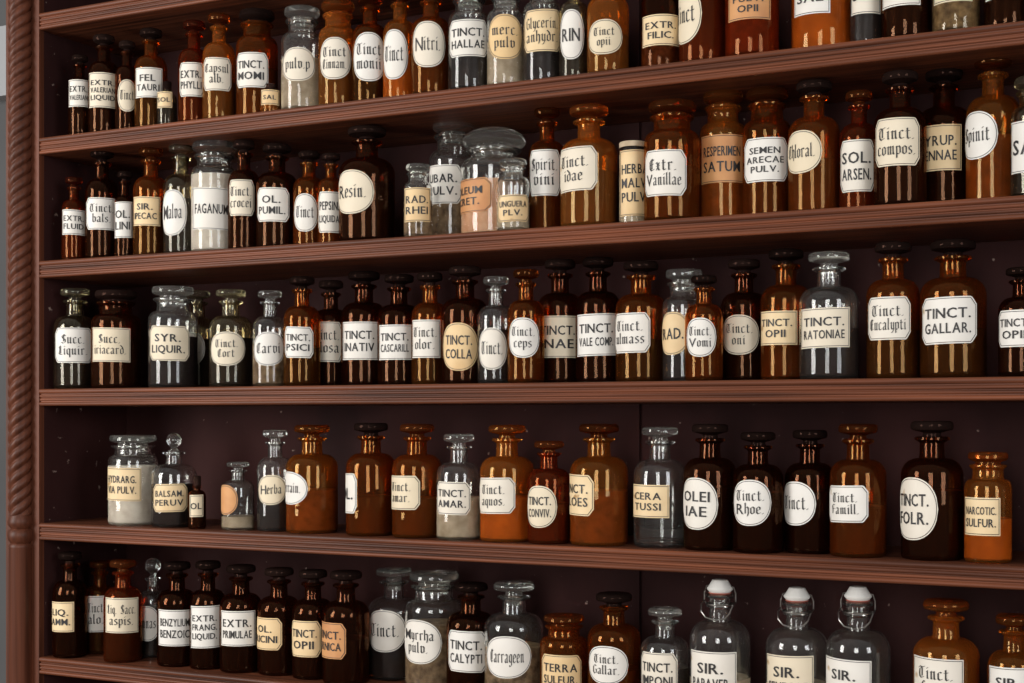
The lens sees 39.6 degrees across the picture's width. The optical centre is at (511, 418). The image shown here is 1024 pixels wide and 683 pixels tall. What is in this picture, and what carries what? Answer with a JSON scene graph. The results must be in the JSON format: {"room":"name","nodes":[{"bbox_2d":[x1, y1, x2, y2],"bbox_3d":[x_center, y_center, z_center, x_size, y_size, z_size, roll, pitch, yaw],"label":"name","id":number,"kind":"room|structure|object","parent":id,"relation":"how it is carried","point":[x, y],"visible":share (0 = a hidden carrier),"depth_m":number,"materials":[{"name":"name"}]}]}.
{"room":"pharmacy","nodes":[
{"label":"pharmacy","id":0,"kind":"room"},
{"bbox_2d":[0,0,5,682],"bbox_3d":[0.356,-0.100,2.257,7.500,3.100,0.099,0,0,27],"label":"wall","id":1,"kind":"structure","parent":0,"point":[2,2],"depth_m":2.90,"materials":[{"name":"grey paint"}]},
{"bbox_3d":[-0.710,1.475,0.137,7.500,0.050,4.845,0,0,27],"label":"floor","id":2,"kind":"structure","parent":0,"visible":0},
{"bbox_2d":[6,0,1023,682],"bbox_3d":[0.212,0.198,2.105,2.511,2.505,0.300,0,0,27],"label":"shelving unit","id":3,"kind":"object","parent":2,"relation":"on","point":[59,449],"visible":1,"depth_m":2.28,"materials":[{"name":"brown wood"}]},
{"bbox_2d":[52,551,86,657],"bbox_3d":[-0.790,0.330,2.540,0.060,0.186,0.061,0,0,27],"label":"bottle","id":4,"kind":"object","parent":3,"relation":"on","point":[69,595],"visible":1,"depth_m":2.52,"materials":[{"name":"orange glass"}]},
{"bbox_2d":[53,288,91,388],"bbox_3d":[-0.782,-0.143,2.545,0.074,0.179,0.075,0,0,27],"label":"bottle","id":5,"kind":"object","parent":3,"relation":"on","point":[72,331],"visible":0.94,"depth_m":2.52,"materials":[{"name":"clear glass"}]},
{"bbox_2d":[85,151,118,257],"bbox_3d":[-0.725,-0.379,2.513,0.058,0.194,0.059,0,0,27],"label":"bottle","id":6,"kind":"object","parent":3,"relation":"on","point":[101,192],"visible":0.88,"depth_m":2.49,"materials":[{"name":"orange glass"}]},
{"bbox_2d":[88,34,117,131],"bbox_3d":[-0.720,-0.588,2.509,0.055,0.176,0.056,0,0,27],"label":"bottle","id":7,"kind":"object","parent":3,"relation":"on","point":[101,73],"visible":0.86,"depth_m":2.49,"materials":[{"name":"orange glass"}]},
{"bbox_2d":[91,290,140,387],"bbox_3d":[-0.701,-0.140,2.514,0.085,0.173,0.086,0,0,27],"label":"apothecary jar","id":8,"kind":"object","parent":3,"relation":"on","point":[115,331],"visible":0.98,"depth_m":2.48,"materials":[{"name":"orange glass"}]},
{"bbox_2d":[103,559,141,662],"bbox_3d":[-0.683,0.335,2.496,0.067,0.176,0.067,0,0,27],"label":"bottle","id":9,"kind":"object","parent":3,"relation":"on","point":[122,603],"visible":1,"depth_m":2.47,"materials":[{"name":"orange glass"}]},
{"bbox_2d":[108,435,157,525],"bbox_3d":[-0.666,0.106,2.497,0.085,0.157,0.086,0,0,27],"label":"jar","id":10,"kind":"object","parent":3,"relation":"on","point":[131,466],"visible":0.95,"depth_m":2.46,"materials":[{"name":"clear glass"}]},
{"bbox_2d":[133,147,164,254],"bbox_3d":[-0.629,-0.377,2.478,0.061,0.191,0.062,0,0,27],"label":"bottle","id":11,"kind":"object","parent":3,"relation":"on","point":[147,189],"visible":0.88,"depth_m":2.45,"materials":[{"name":"orange glass"}]},
{"bbox_2d":[134,27,166,126],"bbox_3d":[-0.625,-0.587,2.462,0.056,0.174,0.057,0,0,27],"label":"bottle","id":12,"kind":"object","parent":3,"relation":"on","point":[150,70],"visible":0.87,"depth_m":2.44,"materials":[{"name":"orange glass"}]},
{"bbox_2d":[148,286,197,387],"bbox_3d":[-0.586,-0.141,2.457,0.084,0.175,0.085,0,0,27],"label":"apothecary jar","id":13,"kind":"object","parent":3,"relation":"on","point":[172,328],"visible":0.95,"depth_m":2.42,"materials":[{"name":"clear glass"}]},
{"bbox_2d":[151,433,196,527],"bbox_3d":[-0.583,0.104,2.452,0.077,0.161,0.078,0,0,27],"label":"bottle","id":14,"kind":"object","parent":3,"relation":"on","point":[171,481],"visible":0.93,"depth_m":2.42,"materials":[{"name":"clear glass"}]},
{"bbox_2d":[157,561,192,666],"bbox_3d":[-0.578,0.335,2.453,0.068,0.177,0.068,0,0,27],"label":"bottle","id":15,"kind":"object","parent":3,"relation":"on","point":[173,602],"visible":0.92,"depth_m":2.43,"materials":[{"name":"orange glass"}]},
{"bbox_2d":[163,144,192,252],"bbox_3d":[-0.571,-0.377,2.453,0.060,0.192,0.062,0,0,27],"label":"bottle","id":16,"kind":"object","parent":3,"relation":"on","point":[177,186],"visible":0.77,"depth_m":2.43,"materials":[{"name":"clear glass"}]},
{"bbox_2d":[178,19,204,121],"bbox_3d":[-0.542,-0.588,2.421,0.053,0.176,0.054,0,0,27],"label":"bottle","id":17,"kind":"object","parent":3,"relation":"on","point":[190,58],"visible":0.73,"depth_m":2.40,"materials":[{"name":"orange glass"}]},
{"bbox_2d":[189,560,224,669],"bbox_3d":[-0.519,0.333,2.425,0.062,0.181,0.063,0,0,27],"label":"bottle","id":18,"kind":"object","parent":3,"relation":"on","point":[204,604],"visible":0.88,"depth_m":2.40,"materials":[{"name":"orange glass"}]},
{"bbox_2d":[191,139,235,250],"bbox_3d":[-0.508,-0.376,2.423,0.077,0.189,0.078,0,0,27],"label":"jar","id":19,"kind":"object","parent":3,"relation":"on","point":[210,177],"visible":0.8,"depth_m":2.39,"materials":[{"name":"clear glass"}]},
{"bbox_2d":[202,12,234,118],"bbox_3d":[-0.493,-0.590,2.393,0.055,0.180,0.056,0,0,27],"label":"bottle","id":20,"kind":"object","parent":3,"relation":"on","point":[218,59],"visible":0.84,"depth_m":2.37,"materials":[{"name":"orange glass"}]},
{"bbox_2d":[209,289,252,386],"bbox_3d":[-0.474,-0.136,2.395,0.073,0.164,0.074,0,0,27],"label":"bottle","id":21,"kind":"object","parent":3,"relation":"on","point":[230,334],"visible":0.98,"depth_m":2.37,"materials":[{"name":"clear glass"}]},
{"bbox_2d":[221,462,253,530],"bbox_3d":[-0.458,0.128,2.376,0.054,0.113,0.055,0,0,22],"label":"bottle","id":22,"kind":"object","parent":3,"relation":"on","point":[237,493],"visible":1,"depth_m":2.35,"materials":[{"name":"clear glass"}]},
{"bbox_2d":[219,564,260,672],"bbox_3d":[-0.457,0.335,2.397,0.071,0.177,0.072,0,0,27],"label":"bottle","id":23,"kind":"object","parent":3,"relation":"on","point":[238,608],"visible":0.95,"depth_m":2.37,"materials":[{"name":"orange glass"}]},
{"bbox_2d":[228,139,257,247],"bbox_3d":[-0.450,-0.374,2.389,0.053,0.186,0.054,0,0,-14],"label":"bottle","id":24,"kind":"object","parent":3,"relation":"on","point":[242,181],"visible":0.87,"depth_m":2.37,"materials":[{"name":"orange glass"}]},
{"bbox_2d":[236,8,277,114],"bbox_3d":[-0.427,-0.591,2.379,0.069,0.181,0.070,0,0,27],"label":"apothecary jar","id":25,"kind":"object","parent":3,"relation":"on","point":[256,51],"visible":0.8,"depth_m":2.35,"materials":[{"name":"orange glass"}]},
{"bbox_2d":[252,290,283,385],"bbox_3d":[-0.400,-0.133,2.348,0.058,0.158,0.058,0,0,27],"label":"bottle","id":26,"kind":"object","parent":3,"relation":"on","point":[267,330],"visible":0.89,"depth_m":2.32,"materials":[{"name":"clear glass"}]},
{"bbox_2d":[257,430,288,531],"bbox_3d":[-0.394,0.101,2.359,0.059,0.167,0.060,0,0,27],"label":"bottle","id":27,"kind":"object","parent":3,"relation":"on","point":[271,469],"visible":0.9,"depth_m":2.33,"materials":[{"name":"clear glass"}]},
{"bbox_2d":[256,143,295,246],"bbox_3d":[-0.392,-0.369,2.368,0.069,0.175,0.070,0,0,27],"label":"bottle","id":28,"kind":"object","parent":3,"relation":"on","point":[274,188],"visible":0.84,"depth_m":2.34,"materials":[{"name":"orange glass"}]},
{"bbox_2d":[257,567,297,675],"bbox_3d":[-0.389,0.336,2.372,0.071,0.175,0.072,0,0,27],"label":"bottle","id":29,"kind":"object","parent":3,"relation":"on","point":[274,611],"visible":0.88,"depth_m":2.34,"materials":[{"name":"orange glass"}]},
{"bbox_2d":[281,5,319,108],"bbox_3d":[-0.344,-0.586,2.326,0.068,0.171,0.069,0,0,27],"label":"apothecary jar","id":30,"kind":"object","parent":3,"relation":"on","point":[299,45],"visible":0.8,"depth_m":2.30,"materials":[{"name":"clear glass"}]},
{"bbox_2d":[283,276,319,385],"bbox_3d":[-0.343,-0.143,2.321,0.060,0.178,0.061,0,0,27],"label":"bottle","id":31,"kind":"object","parent":3,"relation":"on","point":[301,322],"visible":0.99,"depth_m":2.30,"materials":[{"name":"orange glass"}]},
{"bbox_2d":[293,150,320,243],"bbox_3d":[-0.335,-0.361,2.342,0.052,0.159,0.054,0,0,27],"label":"bottle","id":32,"kind":"object","parent":3,"relation":"on","point":[305,188],"visible":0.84,"depth_m":2.32,"materials":[{"name":"orange glass"}]},
{"bbox_2d":[292,569,329,679],"bbox_3d":[-0.327,0.335,2.335,0.068,0.175,0.070,0,0,27],"label":"bottle","id":33,"kind":"object","parent":3,"relation":"on","point":[307,612],"visible":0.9,"depth_m":2.31,"materials":[{"name":"orange glass"}]},
{"bbox_2d":[285,425,337,533],"bbox_3d":[-0.328,0.097,2.326,0.084,0.175,0.086,0,0,27],"label":"bottle","id":34,"kind":"object","parent":3,"relation":"on","point":[311,488],"visible":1,"depth_m":2.29,"materials":[{"name":"orange glass"}]},
{"bbox_2d":[318,280,342,384],"bbox_3d":[-0.303,-0.142,2.376,0.060,0.177,0.061,0,0,27],"label":"bottle","id":35,"kind":"object","parent":3,"relation":"on","point":[330,316],"visible":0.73,"depth_m":2.35,"materials":[{"name":"orange glass"}]},
{"bbox_2d":[318,0,353,104],"bbox_3d":[-0.282,-0.587,2.301,0.063,0.173,0.064,0,0,27],"label":"apothecary jar","id":36,"kind":"object","parent":3,"relation":"on","point":[335,39],"visible":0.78,"depth_m":2.28,"materials":[{"name":"orange glass"}]},
{"bbox_2d":[322,570,368,682],"bbox_3d":[-0.268,0.334,2.292,0.075,0.178,0.077,0,0,27],"label":"bottle","id":37,"kind":"object","parent":3,"relation":"on","point":[345,620],"visible":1,"depth_m":2.26,"materials":[{"name":"orange glass"}]},
{"bbox_2d":[341,271,382,384],"bbox_3d":[-0.244,-0.148,2.340,0.075,0.188,0.077,0,0,27],"label":"bottle","id":38,"kind":"object","parent":3,"relation":"on","point":[359,318],"visible":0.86,"depth_m":2.31,"materials":[{"name":"orange glass"}]},
{"bbox_2d":[338,125,394,240],"bbox_3d":[-0.233,-0.374,2.282,0.089,0.186,0.091,0,0,27],"label":"bottle","id":39,"kind":"object","parent":3,"relation":"on","point":[366,189],"visible":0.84,"depth_m":2.25,"materials":[{"name":"orange glass"}]},
{"bbox_2d":[352,0,383,100],"bbox_3d":[-0.227,-0.588,2.273,0.058,0.176,0.059,0,0,27],"label":"bottle","id":40,"kind":"object","parent":3,"relation":"on","point":[367,37],"visible":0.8,"depth_m":2.25,"materials":[{"name":"orange glass"}]},
{"bbox_2d":[345,423,393,535],"bbox_3d":[-0.226,0.095,2.274,0.080,0.179,0.080,0,0,27],"label":"bottle","id":41,"kind":"object","parent":3,"relation":"on","point":[368,491],"visible":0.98,"depth_m":2.24,"materials":[{"name":"brown glass"}]},
{"bbox_2d":[368,566,412,680],"bbox_3d":[-0.194,0.334,2.335,0.085,0.179,0.086,0,0,27],"label":"bottle","id":42,"kind":"object","parent":3,"relation":"on","point":[387,612],"visible":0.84,"depth_m":2.30,"materials":[{"name":"clear glass"}]},
{"bbox_2d":[378,274,413,384],"bbox_3d":[-0.183,-0.143,2.297,0.069,0.179,0.071,0,0,27],"label":"bottle","id":43,"kind":"object","parent":3,"relation":"on","point":[394,319],"visible":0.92,"depth_m":2.27,"materials":[{"name":"orange glass"}]},
{"bbox_2d":[383,0,412,96],"bbox_3d":[-0.177,-0.588,2.246,0.054,0.175,0.055,0,0,27],"label":"bottle","id":44,"kind":"object","parent":3,"relation":"on","point":[397,32],"visible":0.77,"depth_m":2.22,"materials":[{"name":"orange glass"}]},
{"bbox_2d":[391,424,440,537],"bbox_3d":[-0.150,0.096,2.235,0.078,0.177,0.080,0,0,27],"label":"bottle","id":45,"kind":"object","parent":3,"relation":"on","point":[414,473],"visible":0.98,"depth_m":2.20,"materials":[{"name":"orange glass"}]},
{"bbox_2d":[412,272,443,383],"bbox_3d":[-0.130,-0.143,2.257,0.059,0.178,0.060,0,0,27],"label":"bottle","id":46,"kind":"object","parent":3,"relation":"on","point":[426,315],"visible":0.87,"depth_m":2.23,"materials":[{"name":"orange glass"}]},
{"bbox_2d":[411,0,447,93],"bbox_3d":[-0.127,-0.584,2.215,0.062,0.168,0.064,0,0,27],"label":"bottle","id":47,"kind":"object","parent":3,"relation":"on","point":[429,33],"visible":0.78,"depth_m":2.19,"materials":[{"name":"orange glass"}]},
{"bbox_2d":[405,570,460,682],"bbox_3d":[-0.125,0.334,2.277,0.093,0.178,0.094,0,0,27],"label":"apothecary jar","id":48,"kind":"object","parent":3,"relation":"on","point":[427,615],"visible":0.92,"depth_m":2.24,"materials":[{"name":"clear glass"}]},
{"bbox_2d":[429,121,472,234],"bbox_3d":[-0.095,-0.379,2.277,0.077,0.195,0.078,0,0,27],"label":"apothecary jar","id":49,"kind":"object","parent":3,"relation":"on","point":[445,163],"visible":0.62,"depth_m":2.24,"materials":[{"name":"clear glass"}]},
{"bbox_2d":[437,434,479,539],"bbox_3d":[-0.082,0.104,2.195,0.069,0.162,0.071,0,0,27],"label":"bottle","id":50,"kind":"object","parent":3,"relation":"on","point":[458,480],"visible":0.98,"depth_m":2.17,"materials":[{"name":"clear glass"}]},
{"bbox_2d":[442,266,485,383],"bbox_3d":[-0.074,-0.146,2.219,0.073,0.184,0.075,0,0,27],"label":"bottle","id":51,"kind":"object","parent":3,"relation":"on","point":[460,313],"visible":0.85,"depth_m":2.19,"materials":[{"name":"orange glass"}]},
{"bbox_2d":[448,0,487,88],"bbox_3d":[-0.066,-0.581,2.184,0.065,0.162,0.066,0,0,27],"label":"apothecary jar","id":52,"kind":"object","parent":3,"relation":"on","point":[467,26],"visible":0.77,"depth_m":2.16,"materials":[{"name":"clear glass"}]},
{"bbox_2d":[447,581,490,682],"bbox_3d":[-0.064,0.339,2.216,0.076,0.168,0.078,0,0,27],"label":"bottle","id":53,"kind":"object","parent":3,"relation":"on","point":[465,627],"visible":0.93,"depth_m":2.18,"materials":[{"name":"orange glass"}]},
{"bbox_2d":[477,276,508,382],"bbox_3d":[-0.025,-0.136,2.172,0.056,0.164,0.058,0,0,27],"label":"bottle","id":54,"kind":"object","parent":3,"relation":"on","point":[492,322],"visible":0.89,"depth_m":2.15,"materials":[{"name":"clear glass"}]},
{"bbox_2d":[460,126,526,232],"bbox_3d":[-0.028,-0.367,2.215,0.103,0.172,0.104,0,0,27],"label":"jar","id":55,"kind":"object","parent":3,"relation":"on","point":[480,173],"visible":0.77,"depth_m":2.17,"materials":[{"name":"clear glass"}]},
{"bbox_2d":[487,0,522,84],"bbox_3d":[-0.009,-0.579,2.159,0.058,0.157,0.059,0,0,27],"label":"apothecary jar","id":56,"kind":"object","parent":3,"relation":"on","point":[505,21],"visible":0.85,"depth_m":2.13,"materials":[{"name":"clear glass"}]},
{"bbox_2d":[480,425,533,541],"bbox_3d":[-0.008,0.097,2.165,0.082,0.176,0.084,0,0,27],"label":"bottle","id":57,"kind":"object","parent":3,"relation":"on","point":[503,476],"visible":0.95,"depth_m":2.13,"materials":[{"name":"orange glass"}]},
{"bbox_2d":[496,158,528,229],"bbox_3d":[0.002,-0.336,2.142,0.051,0.109,0.051,0,0,27],"label":"apothecary jar","id":58,"kind":"object","parent":3,"relation":"on","point":[512,189],"visible":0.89,"depth_m":2.12,"materials":[{"name":"clear glass"}]},
{"bbox_2d":[484,580,542,682],"bbox_3d":[0.003,0.335,2.164,0.090,0.175,0.091,0,0,27],"label":"bottle","id":59,"kind":"object","parent":3,"relation":"on","point":[513,636],"visible":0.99,"depth_m":2.13,"materials":[{"name":"clear glass"}]},
{"bbox_2d":[508,269,543,382],"bbox_3d":[0.021,-0.139,2.136,0.056,0.170,0.057,0,0,27],"label":"bottle","id":60,"kind":"object","parent":3,"relation":"on","point":[525,315],"visible":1,"depth_m":2.11,"materials":[{"name":"orange glass"}]},
{"bbox_2d":[523,0,560,79],"bbox_3d":[0.046,-0.581,2.135,0.060,0.162,0.061,0,0,27],"label":"apothecary jar","id":61,"kind":"object","parent":3,"relation":"on","point":[540,17],"visible":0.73,"depth_m":2.11,"materials":[{"name":"clear glass"}]},
{"bbox_2d":[529,107,562,227],"bbox_3d":[0.053,-0.377,2.160,0.056,0.192,0.057,0,0,13],"label":"bottle","id":62,"kind":"object","parent":3,"relation":"on","point":[544,154],"visible":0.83,"depth_m":2.14,"materials":[{"name":"brown glass"}]},
{"bbox_2d":[527,441,569,543],"bbox_3d":[0.055,0.109,2.124,0.064,0.152,0.066,0,0,27],"label":"bottle","id":63,"kind":"object","parent":3,"relation":"on","point":[548,506],"visible":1,"depth_m":2.10,"materials":[{"name":"orange glass"}]},
{"bbox_2d":[539,259,577,382],"bbox_3d":[0.073,-0.149,2.183,0.069,0.191,0.070,0,0,27],"label":"bottle","id":64,"kind":"object","parent":3,"relation":"on","point":[559,306],"visible":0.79,"depth_m":2.15,"materials":[{"name":"orange glass"}]},
{"bbox_2d":[540,613,587,682],"bbox_3d":[0.077,0.357,2.117,0.071,0.132,0.073,0,0,27],"label":"apothecary jar","id":65,"kind":"object","parent":3,"relation":"on","point":[563,653],"visible":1,"depth_m":2.09,"materials":[{"name":"orange glass"}]},
{"bbox_2d":[559,0,586,75],"bbox_3d":[0.091,-0.580,2.106,0.044,0.159,0.046,0,0,27],"label":"bottle","id":66,"kind":"object","parent":3,"relation":"on","point":[573,13],"visible":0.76,"depth_m":2.09,"materials":[{"name":"clear glass"}]},
{"bbox_2d":[560,103,616,225],"bbox_3d":[0.114,-0.372,2.107,0.084,0.181,0.086,0,0,27],"label":"bottle","id":67,"kind":"object","parent":3,"relation":"on","point":[588,162],"visible":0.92,"depth_m":2.07,"materials":[{"name":"orange glass"}]},
{"bbox_2d":[576,257,618,381],"bbox_3d":[0.129,-0.148,2.142,0.068,0.189,0.069,0,0,27],"label":"bottle","id":68,"kind":"object","parent":3,"relation":"on","point":[595,308],"visible":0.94,"depth_m":2.11,"materials":[{"name":"orange glass"}]},
{"bbox_2d":[569,424,627,545],"bbox_3d":[0.128,0.096,2.098,0.086,0.178,0.087,0,0,27],"label":"bottle","id":69,"kind":"object","parent":3,"relation":"on","point":[598,485],"visible":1,"depth_m":2.06,"materials":[{"name":"orange glass"}]},
{"bbox_2d":[587,0,628,72],"bbox_3d":[0.140,-0.580,2.080,0.061,0.160,0.063,0,0,27],"label":"bottle","id":70,"kind":"object","parent":3,"relation":"on","point":[607,20],"visible":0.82,"depth_m":2.05,"materials":[{"name":"orange glass"}]},
{"bbox_2d":[588,591,639,682],"bbox_3d":[0.149,0.339,2.083,0.077,0.168,0.079,0,0,27],"label":"bottle","id":71,"kind":"object","parent":3,"relation":"on","point":[613,644],"visible":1,"depth_m":2.06,"materials":[{"name":"brown glass"}]},
{"bbox_2d":[619,140,643,221],"bbox_3d":[0.177,-0.342,2.076,0.042,0.122,0.042,0,0,27],"label":"jar","id":72,"kind":"object","parent":3,"relation":"on","point":[631,152],"visible":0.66,"depth_m":2.06,"materials":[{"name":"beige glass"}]},
{"bbox_2d":[615,260,663,381],"bbox_3d":[0.191,-0.143,2.103,0.075,0.179,0.076,0,0,27],"label":"bottle","id":73,"kind":"object","parent":3,"relation":"on","point":[639,314],"visible":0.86,"depth_m":2.07,"materials":[{"name":"brown glass"}]},
{"bbox_2d":[633,427,684,548],"bbox_3d":[0.214,0.098,2.061,0.076,0.173,0.078,0,0,27],"label":"bottle","id":74,"kind":"object","parent":3,"relation":"on","point":[658,486],"visible":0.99,"depth_m":2.03,"materials":[{"name":"clear glass"}]},
{"bbox_2d":[641,0,678,65],"bbox_3d":[0.215,-0.574,2.052,0.058,0.148,0.059,0,0,27],"label":"apothecary jar","id":75,"kind":"object","parent":3,"relation":"on","point":[659,18],"visible":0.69,"depth_m":2.03,"materials":[{"name":"orange glass"}]},
{"bbox_2d":[641,606,689,682],"bbox_3d":[0.220,0.347,2.044,0.070,0.152,0.071,0,0,27],"label":"bottle","id":76,"kind":"object","parent":3,"relation":"on","point":[665,656],"visible":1,"depth_m":2.02,"materials":[{"name":"clear glass"}]},
{"bbox_2d":[644,98,699,220],"bbox_3d":[0.230,-0.368,2.045,0.080,0.174,0.081,0,0,27],"label":"apothecary jar","id":77,"kind":"object","parent":3,"relation":"on","point":[672,150],"visible":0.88,"depth_m":2.01,"materials":[{"name":"orange glass"}]},
{"bbox_2d":[662,269,701,380],"bbox_3d":[0.249,-0.135,2.064,0.062,0.163,0.063,0,0,27],"label":"apothecary jar","id":78,"kind":"object","parent":3,"relation":"on","point":[682,294],"visible":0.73,"depth_m":2.04,"materials":[{"name":"clear glass"}]},
{"bbox_2d":[678,0,724,61],"bbox_3d":[0.271,-0.580,2.022,0.068,0.160,0.069,0,0,27],"label":"bottle","id":79,"kind":"object","parent":3,"relation":"on","point":[701,25],"visible":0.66,"depth_m":1.99,"materials":[{"name":"orange glass"}]},
{"bbox_2d":[685,275,722,380],"bbox_3d":[0.271,-0.128,2.009,0.053,0.149,0.054,0,0,27],"label":"bottle","id":80,"kind":"object","parent":3,"relation":"on","point":[703,319],"visible":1,"depth_m":1.99,"materials":[{"name":"brown glass"}]},
{"bbox_2d":[683,424,735,550],"bbox_3d":[0.281,0.096,2.023,0.075,0.178,0.076,0,0,27],"label":"bottle","id":81,"kind":"object","parent":3,"relation":"on","point":[708,478],"visible":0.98,"depth_m":1.99,"materials":[{"name":"orange glass"}]},
{"bbox_2d":[690,578,750,682],"bbox_3d":[0.294,0.325,2.015,0.086,0.197,0.087,0,0,27],"label":"bottle","id":82,"kind":"object","parent":3,"relation":"on","point":[720,646],"visible":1,"depth_m":1.99,"materials":[{"name":"clear glass"}]},
{"bbox_2d":[700,89,743,216],"bbox_3d":[0.304,-0.377,2.053,0.067,0.191,0.068,0,0,27],"label":"apothecary jar","id":83,"kind":"object","parent":3,"relation":"on","point":[721,138],"visible":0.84,"depth_m":2.03,"materials":[{"name":"orange glass"}]},
{"bbox_2d":[721,259,761,379],"bbox_3d":[0.335,-0.142,2.054,0.067,0.176,0.068,0,0,27],"label":"bottle","id":84,"kind":"object","parent":3,"relation":"on","point":[741,309],"visible":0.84,"depth_m":2.03,"materials":[{"name":"orange glass"}]},
{"bbox_2d":[725,0,778,55],"bbox_3d":[0.335,-0.585,1.988,0.074,0.170,0.076,0,0,27],"label":"apothecary jar","id":85,"kind":"object","parent":3,"relation":"on","point":[751,26],"visible":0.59,"depth_m":1.96,"materials":[{"name":"red glass"}]},
{"bbox_2d":[733,432,783,553],"bbox_3d":[0.343,0.101,1.982,0.070,0.167,0.071,0,0,27],"label":"bottle","id":86,"kind":"object","parent":3,"relation":"on","point":[758,485],"visible":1,"depth_m":1.96,"materials":[{"name":"orange glass"}]},
{"bbox_2d":[743,86,789,213],"bbox_3d":[0.361,-0.374,2.013,0.068,0.185,0.070,0,0,27],"label":"apothecary jar","id":87,"kind":"object","parent":3,"relation":"on","point":[765,137],"visible":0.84,"depth_m":1.99,"materials":[{"name":"orange glass"}]},
{"bbox_2d":[761,248,806,379],"bbox_3d":[0.386,-0.146,2.005,0.071,0.185,0.072,0,0,27],"label":"bottle","id":88,"kind":"object","parent":3,"relation":"on","point":[779,301],"visible":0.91,"depth_m":1.98,"materials":[{"name":"brown glass"}]},
{"bbox_2d":[766,586,826,682],"bbox_3d":[0.396,0.328,1.978,0.086,0.190,0.087,0,0,27],"label":"bottle","id":89,"kind":"object","parent":3,"relation":"on","point":[795,651],"visible":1,"depth_m":1.95,"materials":[{"name":"clear glass"}]},
{"bbox_2d":[784,430,830,553],"bbox_3d":[0.413,0.100,1.973,0.069,0.170,0.071,0,0,27],"label":"bottle","id":90,"kind":"object","parent":3,"relation":"on","point":[807,482],"visible":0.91,"depth_m":1.95,"materials":[{"name":"orange glass"}]},
{"bbox_2d":[788,78,839,210],"bbox_3d":[0.418,-0.374,1.971,0.070,0.186,0.072,0,0,27],"label":"bottle","id":91,"kind":"object","parent":3,"relation":"on","point":[813,138],"visible":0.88,"depth_m":1.94,"materials":[{"name":"orange glass"}]},
{"bbox_2d":[791,0,849,47],"bbox_3d":[0.428,-0.588,1.966,0.084,0.176,0.085,0,0,27],"label":"apothecary jar","id":92,"kind":"object","parent":3,"relation":"on","point":[813,22],"visible":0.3,"depth_m":1.93,"materials":[{"name":"orange glass"}]},
{"bbox_2d":[799,251,858,378],"bbox_3d":[0.433,-0.141,1.944,0.080,0.174,0.081,0,0,27],"label":"bottle","id":93,"kind":"object","parent":3,"relation":"on","point":[828,311],"visible":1,"depth_m":1.91,"materials":[{"name":"clear glass"}]},
{"bbox_2d":[839,89,873,207],"bbox_3d":[0.473,-0.364,1.940,0.053,0.165,0.054,0,0,27],"label":"bottle","id":94,"kind":"object","parent":3,"relation":"on","point":[856,139],"visible":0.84,"depth_m":1.92,"materials":[{"name":"orange glass"}]},
{"bbox_2d":[829,424,886,557],"bbox_3d":[0.468,0.096,1.924,0.075,0.178,0.076,0,0,27],"label":"bottle","id":95,"kind":"object","parent":3,"relation":"on","point":[858,483],"visible":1,"depth_m":1.90,"materials":[{"name":"orange glass"}]},
{"bbox_2d":[826,585,890,682],"bbox_3d":[0.469,0.325,1.930,0.086,0.197,0.087,0,0,27],"label":"bottle","id":96,"kind":"object","parent":3,"relation":"on","point":[855,653],"visible":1,"depth_m":1.90,"materials":[{"name":"clear glass"}]},
{"bbox_2d":[866,241,919,377],"bbox_3d":[0.512,-0.145,1.912,0.070,0.183,0.072,0,0,27],"label":"bottle","id":97,"kind":"object","parent":3,"relation":"on","point":[892,301],"visible":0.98,"depth_m":1.89,"materials":[{"name":"brown glass"}]},
{"bbox_2d":[874,69,926,204],"bbox_3d":[0.517,-0.371,1.896,0.068,0.180,0.070,0,0,27],"label":"bottle","id":98,"kind":"object","parent":3,"relation":"on","point":[900,130],"visible":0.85,"depth_m":1.87,"materials":[{"name":"orange glass"}]},
{"bbox_2d":[900,421,963,560],"bbox_3d":[0.556,0.093,1.885,0.080,0.182,0.081,0,0,27],"label":"bottle","id":99,"kind":"object","parent":3,"relation":"on","point":[932,484],"visible":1,"depth_m":1.85,"materials":[{"name":"orange glass"}]},
{"bbox_2d":[923,68,965,201],"bbox_3d":[0.586,-0.377,1.928,0.071,0.192,0.073,0,0,27],"label":"bottle","id":100,"kind":"object","parent":3,"relation":"on","point":[945,121],"visible":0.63,"depth_m":1.90,"materials":[{"name":"orange glass"}]},
{"bbox_2d":[913,598,979,682],"bbox_3d":[0.573,0.331,1.879,0.085,0.184,0.086,0,0,27],"label":"bottle","id":101,"kind":"object","parent":3,"relation":"on","point":[944,656],"visible":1,"depth_m":1.85,"materials":[{"name":"orange glass"}]},
{"bbox_2d":[920,239,986,377],"bbox_3d":[0.581,-0.144,1.875,0.084,0.181,0.086,0,0,27],"label":"bottle","id":102,"kind":"object","parent":3,"relation":"on","point":[953,305],"visible":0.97,"depth_m":1.84,"materials":[{"name":"brown glass"}]},
{"bbox_2d":[964,452,1011,563],"bbox_3d":[0.616,0.114,1.841,0.059,0.142,0.060,0,0,27],"label":"apothecary jar","id":103,"kind":"object","parent":3,"relation":"on","point":[987,495],"visible":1,"depth_m":1.82,"materials":[{"name":"orange glass"}]},
{"bbox_2d":[965,58,1018,198],"bbox_3d":[0.634,-0.379,1.875,0.069,0.196,0.070,0,0,27],"label":"bottle","id":104,"kind":"object","parent":3,"relation":"on","point":[987,126],"visible":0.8,"depth_m":1.85,"materials":[{"name":"orange glass"}]},
{"bbox_2d":[987,613,1023,682],"bbox_3d":[0.646,0.338,1.831,0.066,0.171,0.067,0,0,27],"label":"bottle","id":105,"kind":"object","parent":3,"relation":"on","point":[1005,665],"visible":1,"depth_m":1.82,"materials":[{"name":"orange glass"}]},
{"bbox_2d":[998,267,1023,376],"bbox_3d":[0.653,-0.124,1.823,0.058,0.140,0.059,0,0,27],"label":"bottle","id":106,"kind":"object","parent":3,"relation":"on","point":[1011,310],"visible":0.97,"depth_m":1.81,"materials":[{"name":"orange glass"}]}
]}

